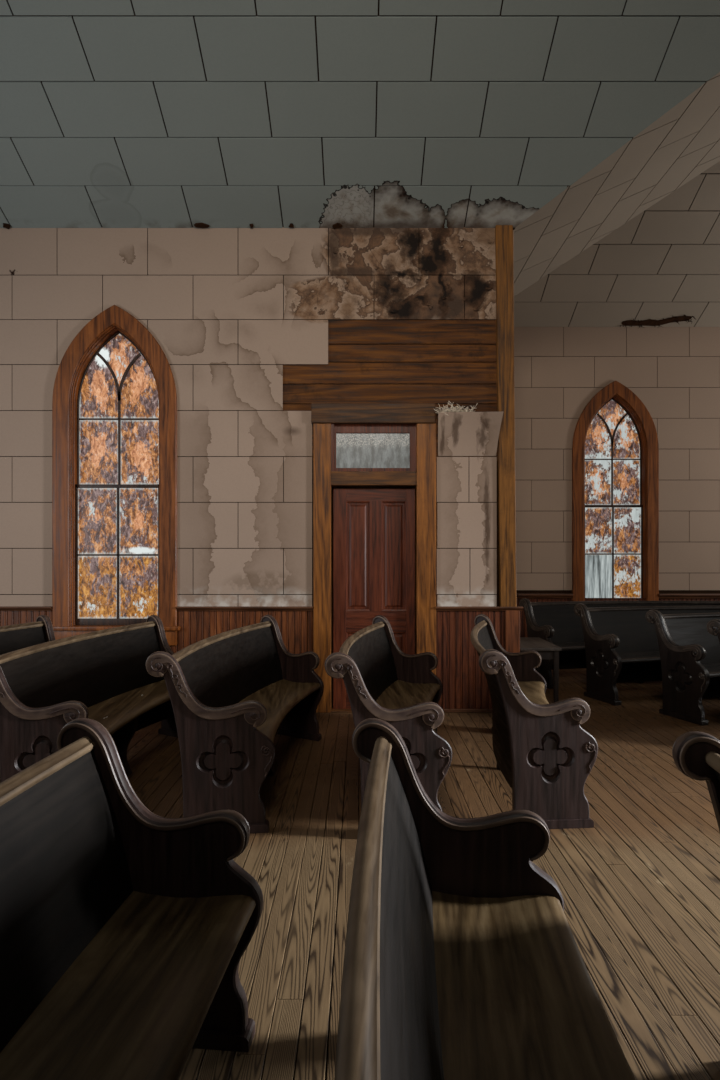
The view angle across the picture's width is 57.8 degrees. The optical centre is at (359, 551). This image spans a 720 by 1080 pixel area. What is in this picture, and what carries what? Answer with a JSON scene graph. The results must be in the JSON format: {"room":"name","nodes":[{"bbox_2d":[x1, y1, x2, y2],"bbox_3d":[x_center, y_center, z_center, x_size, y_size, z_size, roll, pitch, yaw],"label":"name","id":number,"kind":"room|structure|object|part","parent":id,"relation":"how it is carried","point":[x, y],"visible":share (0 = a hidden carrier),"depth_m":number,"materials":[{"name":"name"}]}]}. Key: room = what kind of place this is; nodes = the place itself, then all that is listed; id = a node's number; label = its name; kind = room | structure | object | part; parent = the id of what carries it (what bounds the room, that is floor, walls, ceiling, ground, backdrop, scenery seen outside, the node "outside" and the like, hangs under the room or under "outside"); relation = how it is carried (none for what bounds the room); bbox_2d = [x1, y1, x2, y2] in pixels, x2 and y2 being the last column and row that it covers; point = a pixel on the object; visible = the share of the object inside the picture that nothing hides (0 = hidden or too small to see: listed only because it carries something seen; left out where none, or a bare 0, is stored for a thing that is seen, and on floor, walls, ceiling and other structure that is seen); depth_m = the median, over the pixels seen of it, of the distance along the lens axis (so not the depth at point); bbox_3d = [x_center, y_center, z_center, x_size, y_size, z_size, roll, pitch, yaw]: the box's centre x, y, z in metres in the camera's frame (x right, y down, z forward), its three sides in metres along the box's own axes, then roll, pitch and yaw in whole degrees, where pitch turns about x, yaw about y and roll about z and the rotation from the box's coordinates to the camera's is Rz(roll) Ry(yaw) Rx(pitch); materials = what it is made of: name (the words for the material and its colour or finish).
{"room":"church","nodes":[
{"label":"church","id":0,"kind":"room"},
{"bbox_2d":[0,227,502,708],"bbox_3d":[-2.013,-0.738,5.761,6.775,4.319,0.310,0,0,0],"label":"wall","id":1,"kind":"structure","parent":0,"point":[253,327],"depth_m":5.80,"materials":[{"name":"beige paint"}]},
{"bbox_2d":[52,305,179,644],"bbox_3d":[-2.175,-0.681,5.838,1.160,3.018,0.195,0,0,0],"label":"window","id":2,"kind":"structure","parent":1,"relation":"in","point":[114,405],"depth_m":5.87,"materials":[{"name":"brown wood"}]},
{"bbox_3d":[-2.175,0.743,5.803,1.160,0.170,0.125,0,0,0],"label":"sill","id":3,"kind":"part","parent":2,"relation":"part of","materials":[{"name":"brown wood"}]},
{"bbox_3d":[-2.175,0.024,5.863,0.762,1.267,0.030,0,0,0],"label":"sash","id":4,"kind":"part","parent":2,"relation":"part of","materials":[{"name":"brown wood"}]},
{"bbox_3d":[-2.175,-1.285,5.895,0.762,1.424,0.034,0,0,0],"label":"sash","id":5,"kind":"part","parent":2,"relation":"part of","materials":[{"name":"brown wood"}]},
{"bbox_3d":[-2.175,-0.688,5.882,0.724,2.572,0.030,0,0,0],"label":"glass","id":6,"kind":"part","parent":2,"relation":"part of","materials":[{"name":"orange"}]},
{"bbox_2d":[0,611,504,708],"bbox_3d":[-2.055,0.964,5.803,6.684,0.896,0.018,0,0,0],"label":"wainscoting","id":7,"kind":"structure","parent":1,"relation":"attached to","point":[195,626],"depth_m":5.79,"materials":[{"name":"brown wood"}]},
{"bbox_2d":[0,606,522,610],"bbox_3d":[-1.980,0.502,5.777,6.840,0.036,0.062,0,0,0],"label":"trim","id":8,"kind":"structure","parent":1,"relation":"attached to","point":[2,608],"depth_m":5.77,"materials":[{"name":"brown wood"}]},
{"bbox_2d":[311,403,435,712],"bbox_3d":[0.122,0.035,5.859,1.107,2.773,0.194,0,0,0],"label":"door","id":9,"kind":"structure","parent":1,"relation":"in","point":[374,464],"depth_m":5.84,"materials":[{"name":"brown wood"}]},
{"bbox_3d":[-0.018,0.961,5.862,0.221,0.490,0.018,0,0,0],"label":"panel","id":10,"kind":"part","parent":9,"relation":"part of","materials":[{"name":"red wood"}]},
{"bbox_3d":[-0.018,0.036,5.862,0.221,0.986,0.018,0,0,0],"label":"panel","id":11,"kind":"part","parent":9,"relation":"part of","materials":[{"name":"red wood"}]},
{"bbox_3d":[0.116,-0.907,5.845,0.667,0.320,0.006,0,0,0],"label":"transom glass","id":12,"kind":"part","parent":9,"relation":"part of","materials":[{"name":"grey glass"}]},
{"bbox_3d":[0.122,-0.929,5.829,0.787,0.436,0.075,0,0,0],"label":"transom frame","id":13,"kind":"part","parent":9,"relation":"part of","materials":[{"name":"red wood"}]},
{"bbox_3d":[0.144,0.420,5.871,0.538,1.979,0.040,0,0,0],"label":"rail","id":14,"kind":"part","parent":9,"relation":"part of","materials":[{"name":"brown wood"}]},
{"bbox_3d":[0.304,0.036,5.862,0.226,0.986,0.018,0,0,0],"label":"panel","id":15,"kind":"part","parent":9,"relation":"part of","materials":[{"name":"red wood"}]},
{"bbox_3d":[0.304,0.961,5.862,0.226,0.490,0.018,0,0,0],"label":"panel","id":16,"kind":"part","parent":9,"relation":"part of","materials":[{"name":"red wood"}]},
{"bbox_2d":[443,709,491,711],"bbox_3d":[-1.984,1.407,5.785,6.831,0.030,0.022,0,0,0],"label":"baseboard","id":17,"kind":"structure","parent":1,"relation":"attached to","point":[444,710],"depth_m":5.77,"materials":[{"name":"brown wood"}]},
{"bbox_2d":[495,225,516,606],"bbox_3d":[1.293,-1.211,5.842,0.187,3.394,0.148,0,0,0],"label":"trim","id":18,"kind":"structure","parent":1,"relation":"attached to","point":[506,494],"depth_m":5.77,"materials":[{"name":"brown wood"}]},
{"bbox_2d":[505,610,519,652],"bbox_3d":[1.353,0.969,5.843,0.129,0.906,0.146,0,0,0],"label":"trim","id":19,"kind":"structure","parent":1,"relation":"attached to","point":[512,617],"depth_m":5.77,"materials":[{"name":"brown wood"}]},
{"bbox_2d":[0,0,719,327],"bbox_3d":[1.300,-4.379,3.757,13.400,3.071,9.282,0,0,0],"label":"ceiling","id":20,"kind":"structure","parent":0,"point":[147,114],"depth_m":4.92,"materials":[{"name":"grey tile"}]},
{"bbox_2d":[0,668,719,1079],"bbox_3d":[1.342,1.452,3.124,13.484,0.060,10.648,0,0,0],"label":"floor","id":21,"kind":"structure","parent":0,"point":[639,888],"depth_m":2.89,"materials":[{"name":"brown wood"}]},
{"bbox_2d":[0,615,54,654],"bbox_3d":[-2.451,0.963,4.226,0.638,0.923,2.038,0,0,6],"label":"pew","id":22,"kind":"object","parent":21,"relation":"on","point":[17,636],"visible":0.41,"depth_m":4.96,"materials":[{"name":"brown wood"}]},
{"bbox_3d":[-2.689,0.567,4.243,0.157,0.041,1.931,0,0,8],"label":"rail","id":23,"kind":"part","parent":22,"relation":"part of","materials":[{"name":"brown wood"}]},
{"bbox_3d":[-2.623,0.932,4.233,0.264,0.732,1.922,0,0,7],"label":"backrest","id":24,"kind":"part","parent":22,"relation":"part of","materials":[{"name":"black wood"}]},
{"bbox_3d":[-2.322,0.952,5.064,0.609,0.882,0.049,0,0,33],"label":"panel","id":25,"kind":"part","parent":22,"relation":"part of","materials":[{"name":"brown wood"}]},
{"bbox_3d":[-2.342,0.697,5.077,0.576,0.391,0.070,0,0,34],"label":"moulding","id":26,"kind":"part","parent":22,"relation":"part of","materials":[{"name":"brown wood"}]},
{"bbox_2d":[0,615,177,781],"bbox_3d":[-1.571,0.963,4.226,0.638,0.923,2.038,0,0,6],"label":"pew","id":27,"kind":"object","parent":21,"relation":"on","point":[96,675],"visible":0.52,"depth_m":4.07,"materials":[{"name":"brown wood"}]},
{"bbox_3d":[-1.663,0.952,3.307,0.636,0.882,0.049,0,0,-5],"label":"panel","id":28,"kind":"part","parent":27,"relation":"part of","materials":[{"name":"brown wood"}]},
{"bbox_3d":[-1.688,0.697,3.303,0.605,0.391,0.073,0,0,-5],"label":"moulding","id":29,"kind":"part","parent":27,"relation":"part of","materials":[{"name":"brown wood"}]},
{"bbox_3d":[-1.809,0.567,4.243,0.157,0.041,1.931,0,0,8],"label":"rail","id":30,"kind":"part","parent":27,"relation":"part of","materials":[{"name":"brown wood"}]},
{"bbox_3d":[-1.743,0.932,4.233,0.264,0.732,1.922,0,0,7],"label":"backrest","id":31,"kind":"part","parent":27,"relation":"part of","materials":[{"name":"black wood"}]},
{"bbox_3d":[-1.566,1.223,4.175,0.309,0.404,0.043,0,0,13],"label":"support leg","id":32,"kind":"part","parent":27,"relation":"part of","materials":[{"name":"brown wood"}]},
{"bbox_3d":[-1.502,1.006,4.189,0.457,0.040,1.821,0,0,6],"label":"seat","id":33,"kind":"part","parent":27,"relation":"part of","materials":[{"name":"brown wood"}]},
{"bbox_3d":[-1.462,0.697,5.077,0.576,0.391,0.070,0,0,34],"label":"moulding","id":34,"kind":"part","parent":27,"relation":"part of","materials":[{"name":"brown wood"}]},
{"bbox_3d":[-1.442,0.952,5.064,0.609,0.882,0.049,0,0,33],"label":"panel","id":35,"kind":"part","parent":27,"relation":"part of","materials":[{"name":"brown wood"}]},
{"bbox_2d":[0,718,262,1079],"bbox_3d":[-0.606,0.961,0.606,0.617,0.928,2.748,0,0,1],"label":"pew","id":36,"kind":"object","parent":21,"relation":"on","point":[126,929],"visible":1,"depth_m":1.61,"materials":[{"name":"brown wood"}]},
{"bbox_3d":[-0.847,0.563,0.608,0.108,0.041,2.670,0,0,1],"label":"rail","id":37,"kind":"part","parent":36,"relation":"part of","materials":[{"name":"brown wood"}]},
{"bbox_3d":[-0.777,0.930,0.608,0.221,0.736,2.667,0,0,1],"label":"backrest","id":38,"kind":"part","parent":36,"relation":"part of","materials":[{"name":"black wood"}]},
{"bbox_3d":[-0.525,1.004,0.604,0.426,0.040,2.641,0,0,1],"label":"seat","id":39,"kind":"part","parent":36,"relation":"part of","materials":[{"name":"brown wood"}]},
{"bbox_3d":[-0.609,0.694,1.923,0.577,0.393,0.069,0,0,6],"label":"moulding","id":40,"kind":"part","parent":36,"relation":"part of","materials":[{"name":"brown wood"}]},
{"bbox_3d":[-0.585,0.950,1.918,0.606,0.886,0.046,0,0,6],"label":"panel","id":41,"kind":"part","parent":36,"relation":"part of","materials":[{"name":"brown wood"}]},
{"bbox_2d":[146,615,323,833],"bbox_3d":[-0.659,0.963,4.232,0.638,0.923,2.038,0,0,6],"label":"pew","id":42,"kind":"object","parent":21,"relation":"on","point":[231,693],"visible":1,"depth_m":3.32,"materials":[{"name":"brown wood"}]},
{"bbox_3d":[-0.776,0.697,3.309,0.605,0.391,0.073,0,0,-5],"label":"moulding","id":43,"kind":"part","parent":42,"relation":"part of","materials":[{"name":"brown wood"}]},
{"bbox_3d":[-0.751,0.952,3.313,0.636,0.882,0.049,0,0,-5],"label":"panel","id":44,"kind":"part","parent":42,"relation":"part of","materials":[{"name":"brown wood"}]},
{"bbox_3d":[-0.897,0.567,4.249,0.157,0.041,1.931,0,0,8],"label":"rail","id":45,"kind":"part","parent":42,"relation":"part of","materials":[{"name":"brown wood"}]},
{"bbox_3d":[-0.831,0.932,4.239,0.264,0.732,1.922,0,0,7],"label":"backrest","id":46,"kind":"part","parent":42,"relation":"part of","materials":[{"name":"black wood"}]},
{"bbox_3d":[-0.654,1.223,4.181,0.309,0.404,0.043,0,0,13],"label":"support leg","id":47,"kind":"part","parent":42,"relation":"part of","materials":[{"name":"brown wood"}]},
{"bbox_3d":[-0.590,1.006,4.195,0.457,0.040,1.821,0,0,6],"label":"seat","id":48,"kind":"part","parent":42,"relation":"part of","materials":[{"name":"brown wood"}]},
{"bbox_3d":[-0.550,0.697,5.083,0.576,0.391,0.070,0,0,34],"label":"moulding","id":49,"kind":"part","parent":42,"relation":"part of","materials":[{"name":"brown wood"}]},
{"bbox_3d":[-0.530,0.952,5.070,0.609,0.882,0.049,0,0,33],"label":"panel","id":50,"kind":"part","parent":42,"relation":"part of","materials":[{"name":"brown wood"}]},
{"bbox_2d":[324,615,451,828],"bbox_3d":[0.237,0.963,4.202,0.638,0.923,2.038,0,0,6],"label":"pew","id":51,"kind":"object","parent":21,"relation":"on","point":[386,683],"visible":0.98,"depth_m":3.29,"materials":[{"name":"brown wood"}]},
{"bbox_3d":[0.000,0.567,4.218,0.157,0.041,1.931,0,0,8],"label":"rail","id":52,"kind":"part","parent":51,"relation":"part of","materials":[{"name":"brown wood"}]},
{"bbox_3d":[0.066,0.932,4.208,0.264,0.732,1.922,0,0,7],"label":"backrest","id":53,"kind":"part","parent":51,"relation":"part of","materials":[{"name":"black wood"}]},
{"bbox_3d":[0.124,0.697,3.278,0.605,0.391,0.072,0,0,-6],"label":"moulding","id":54,"kind":"part","parent":51,"relation":"part of","materials":[{"name":"brown wood"}]},
{"bbox_3d":[0.148,0.952,3.283,0.636,0.882,0.049,0,0,-6],"label":"panel","id":55,"kind":"part","parent":51,"relation":"part of","materials":[{"name":"brown wood"}]},
{"bbox_3d":[0.344,0.697,5.053,0.576,0.391,0.070,0,0,34],"label":"moulding","id":56,"kind":"part","parent":51,"relation":"part of","materials":[{"name":"brown wood"}]},
{"bbox_3d":[0.307,1.006,4.165,0.457,0.040,1.821,0,0,6],"label":"seat","id":57,"kind":"part","parent":51,"relation":"part of","materials":[{"name":"brown wood"}]},
{"bbox_3d":[0.363,0.952,5.040,0.609,0.882,0.049,0,0,33],"label":"panel","id":58,"kind":"part","parent":51,"relation":"part of","materials":[{"name":"brown wood"}]},
{"bbox_2d":[334,718,635,1079],"bbox_3d":[0.266,0.961,0.606,0.617,0.928,2.748,0,0,1],"label":"pew","id":59,"kind":"object","parent":21,"relation":"on","point":[463,960],"visible":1,"depth_m":1.43,"materials":[{"name":"brown wood"}]},
{"bbox_3d":[0.025,0.563,0.608,0.108,0.041,2.670,0,0,1],"label":"rail","id":60,"kind":"part","parent":59,"relation":"part of","materials":[{"name":"brown wood"}]},
{"bbox_3d":[0.095,0.930,0.608,0.221,0.736,2.667,0,0,1],"label":"backrest","id":61,"kind":"part","parent":59,"relation":"part of","materials":[{"name":"black wood"}]},
{"bbox_3d":[0.263,0.694,1.923,0.577,0.393,0.069,0,0,6],"label":"moulding","id":62,"kind":"part","parent":59,"relation":"part of","materials":[{"name":"brown wood"}]},
{"bbox_3d":[0.287,0.950,1.918,0.606,0.886,0.046,0,0,6],"label":"panel","id":63,"kind":"part","parent":59,"relation":"part of","materials":[{"name":"brown wood"}]},
{"bbox_3d":[0.347,1.004,0.604,0.426,0.040,2.641,0,0,1],"label":"seat","id":64,"kind":"part","parent":59,"relation":"part of","materials":[{"name":"brown wood"}]},
{"bbox_2d":[470,614,597,828],"bbox_3d":[1.036,0.963,4.300,0.616,0.923,2.034,0,0,7],"label":"pew","id":65,"kind":"object","parent":21,"relation":"on","point":[541,749],"visible":1,"depth_m":3.37,"materials":[{"name":"brown wood"}]},
{"bbox_3d":[0.807,0.567,4.319,0.151,0.041,1.927,0,0,9],"label":"rail","id":66,"kind":"part","parent":65,"relation":"part of","materials":[{"name":"brown wood"}]},
{"bbox_3d":[0.870,0.932,4.308,0.255,0.732,1.918,0,0,8],"label":"backrest","id":67,"kind":"part","parent":65,"relation":"part of","materials":[{"name":"black wood"}]},
{"bbox_3d":[1.159,0.697,5.144,0.564,0.391,0.069,0,0,36],"label":"moulding","id":68,"kind":"part","parent":65,"relation":"part of","materials":[{"name":"brown wood"}]},
{"bbox_3d":[1.178,0.952,5.130,0.597,0.882,0.048,0,0,36],"label":"panel","id":69,"kind":"part","parent":65,"relation":"part of","materials":[{"name":"brown wood"}]},
{"bbox_3d":[1.102,1.006,4.259,0.442,0.040,1.819,0,0,7],"label":"seat","id":70,"kind":"part","parent":65,"relation":"part of","materials":[{"name":"brown wood"}]},
{"bbox_3d":[0.904,0.697,3.377,0.584,0.391,0.072,0,0,-4],"label":"moulding","id":71,"kind":"part","parent":65,"relation":"part of","materials":[{"name":"brown wood"}]},
{"bbox_3d":[0.927,0.952,3.381,0.614,0.882,0.049,0,0,-4],"label":"panel","id":72,"kind":"part","parent":65,"relation":"part of","materials":[{"name":"brown wood"}]},
{"bbox_2d":[520,637,561,701],"bbox_3d":[1.640,1.146,6.280,0.380,0.552,0.740,0,0,0],"label":"side table","id":73,"kind":"object","parent":21,"relation":"on","point":[547,650],"visible":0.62,"depth_m":5.94,"materials":[{"name":"brown wood"}]},
{"bbox_3d":[1.790,1.159,5.955,0.044,0.525,0.044,0,0,0],"label":"leg","id":74,"kind":"part","parent":73,"relation":"part of","materials":[{"name":"brown wood"}]},
{"bbox_2d":[519,598,719,688],"bbox_3d":[3.628,0.971,7.130,3.669,0.907,0.832,0,0,1],"label":"pew","id":75,"kind":"object","parent":21,"relation":"on","point":[557,623],"visible":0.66,"depth_m":7.27,"materials":[{"name":"black wood"}]},
{"bbox_3d":[1.914,0.710,7.087,0.070,0.384,0.605,0,0,-17],"label":"moulding","id":76,"kind":"part","parent":75,"relation":"part of","materials":[{"name":"black wood"}]},
{"bbox_3d":[1.923,0.960,7.064,0.047,0.866,0.636,0,0,-17],"label":"panel","id":77,"kind":"part","parent":75,"relation":"part of","materials":[{"name":"black wood"}]},
{"bbox_3d":[3.626,1.013,7.053,3.459,0.039,0.645,0,0,1],"label":"seat","id":78,"kind":"part","parent":75,"relation":"part of","materials":[{"name":"black wood"}]},
{"bbox_3d":[3.634,0.582,7.379,3.565,0.040,0.334,0,0,1],"label":"rail","id":79,"kind":"part","parent":75,"relation":"part of","materials":[{"name":"black wood"}]},
{"bbox_3d":[3.633,0.941,7.309,3.557,0.719,0.446,0,0,1],"label":"backrest","id":80,"kind":"part","parent":75,"relation":"part of","materials":[{"name":"black wood"}]},
{"bbox_2d":[574,603,719,705],"bbox_3d":[4.004,0.971,6.442,3.669,0.907,0.832,0,0,-1],"label":"pew","id":81,"kind":"object","parent":21,"relation":"on","point":[621,646],"visible":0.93,"depth_m":6.51,"materials":[{"name":"black wood"}]},
{"bbox_3d":[2.293,0.710,6.339,0.070,0.384,0.605,0,0,-19],"label":"moulding","id":82,"kind":"part","parent":81,"relation":"part of","materials":[{"name":"black wood"}]},
{"bbox_3d":[2.303,0.960,6.316,0.047,0.866,0.636,0,0,-19],"label":"panel","id":83,"kind":"part","parent":81,"relation":"part of","materials":[{"name":"black wood"}]},
{"bbox_3d":[4.005,1.013,6.365,3.459,0.039,0.645,0,0,-1],"label":"seat","id":84,"kind":"part","parent":81,"relation":"part of","materials":[{"name":"black wood"}]},
{"bbox_3d":[4.002,0.582,6.690,3.565,0.040,0.334,0,0,-1],"label":"rail","id":85,"kind":"part","parent":81,"relation":"part of","materials":[{"name":"black wood"}]},
{"bbox_3d":[4.002,0.941,6.621,3.557,0.719,0.446,0,0,-1],"label":"backrest","id":86,"kind":"part","parent":81,"relation":"part of","materials":[{"name":"black wood"}]},
{"bbox_2d":[646,610,719,725],"bbox_3d":[4.428,0.971,5.803,3.669,0.907,0.832,0,0,-3],"label":"pew","id":87,"kind":"object","parent":21,"relation":"on","point":[689,654],"visible":1,"depth_m":5.67,"materials":[{"name":"black wood"}]},
{"bbox_3d":[2.721,0.710,5.641,0.070,0.384,0.605,0,0,-21],"label":"moulding","id":88,"kind":"part","parent":87,"relation":"part of","materials":[{"name":"brown wood"}]},
{"bbox_3d":[2.732,0.960,5.618,0.047,0.866,0.636,0,0,-21],"label":"panel","id":89,"kind":"part","parent":87,"relation":"part of","materials":[{"name":"brown wood"}]},
{"bbox_3d":[4.417,0.582,6.052,3.565,0.040,0.334,0,0,-3],"label":"rail","id":90,"kind":"part","parent":87,"relation":"part of","materials":[{"name":"black wood"}]},
{"bbox_3d":[4.420,0.941,5.983,3.557,0.719,0.446,0,0,-3],"label":"backrest","id":91,"kind":"part","parent":87,"relation":"part of","materials":[{"name":"black wood"}]},
{"bbox_3d":[4.432,1.013,5.727,3.459,0.039,0.645,0,0,-3],"label":"seat","id":92,"kind":"part","parent":87,"relation":"part of","materials":[{"name":"black wood"}]},
{"bbox_2d":[672,731,719,831],"bbox_3d":[1.159,0.961,0.461,0.617,0.928,2.748,0,0,1],"label":"pew","id":93,"kind":"object","parent":21,"relation":"on","point":[696,754],"visible":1,"depth_m":1.78,"materials":[{"name":"brown wood"}]},
{"bbox_3d":[1.156,0.694,1.778,0.577,0.393,0.069,0,0,6],"label":"moulding","id":94,"kind":"part","parent":93,"relation":"part of","materials":[{"name":"brown wood"}]},
{"bbox_3d":[1.180,0.950,1.773,0.606,0.886,0.046,0,0,6],"label":"panel","id":95,"kind":"part","parent":93,"relation":"part of","materials":[{"name":"brown wood"}]},
{"bbox_3d":[0.918,0.563,0.463,0.108,0.041,2.670,0,0,1],"label":"rail","id":96,"kind":"part","parent":93,"relation":"part of","materials":[{"name":"brown wood"}]},
{"bbox_3d":[0.988,0.930,0.463,0.221,0.736,2.667,0,0,1],"label":"backrest","id":97,"kind":"part","parent":93,"relation":"part of","materials":[{"name":"black wood"}]},
{"bbox_2d":[707,619,719,642],"bbox_3d":[4.535,0.971,5.025,3.669,0.907,0.832,0,0,-5],"label":"pew","id":98,"kind":"object","parent":21,"relation":"on","point":[713,626],"visible":1,"depth_m":5.00,"materials":[{"name":"brown wood"}]},
{"bbox_2d":[513,230,513,287],"bbox_3d":[1.345,-0.728,7.134,0.060,4.300,2.629,0,0,0],"label":"wall","id":99,"kind":"structure","parent":0,"point":[513,230],"depth_m":5.82,"materials":[{"name":"brown wood"}]},
{"bbox_2d":[513,72,719,295],"bbox_3d":[4.110,-4.065,4.612,2.194,2.370,9.152,0,0,-45],"label":"wall","id":100,"kind":"structure","parent":0,"point":[683,143],"depth_m":5.96,"materials":[{"name":"beige paint"}]},
{"bbox_2d":[514,327,719,605],"bbox_3d":[4.688,-0.731,8.398,6.625,4.307,0.100,0,0,0],"label":"wall","id":101,"kind":"structure","parent":0,"point":[674,372],"depth_m":8.35,"materials":[{"name":"beige paint"}]},
{"bbox_2d":[572,381,658,600],"bbox_3d":[3.265,-0.681,8.390,1.160,3.018,0.195,0,0,0],"label":"window","id":102,"kind":"structure","parent":101,"relation":"in","point":[615,446],"depth_m":8.42,"materials":[{"name":"brown wood"}]},
{"bbox_3d":[3.265,-0.688,8.434,0.724,2.572,0.030,0,0,0],"label":"glass","id":103,"kind":"part","parent":102,"relation":"part of","materials":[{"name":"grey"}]},
{"bbox_3d":[3.265,-1.285,8.447,0.762,1.424,0.034,0,0,0],"label":"sash","id":104,"kind":"part","parent":102,"relation":"part of","materials":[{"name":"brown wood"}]},
{"bbox_3d":[3.265,0.024,8.415,0.762,1.267,0.030,0,0,0],"label":"sash","id":105,"kind":"part","parent":102,"relation":"part of","materials":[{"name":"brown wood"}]},
{"bbox_2d":[516,594,719,597],"bbox_3d":[4.688,0.563,8.332,6.625,0.060,0.057,0,0,0],"label":"trim","id":106,"kind":"structure","parent":101,"relation":"attached to","point":[517,595],"depth_m":8.30,"materials":[{"name":"brown wood"}]},
{"bbox_2d":[517,598,719,636],"bbox_3d":[4.702,1.000,8.355,6.590,0.823,0.018,0,0,0],"label":"trim","id":107,"kind":"structure","parent":101,"relation":"attached to","point":[523,627],"depth_m":8.35,"materials":[{"name":"brown wood"}]}
]}

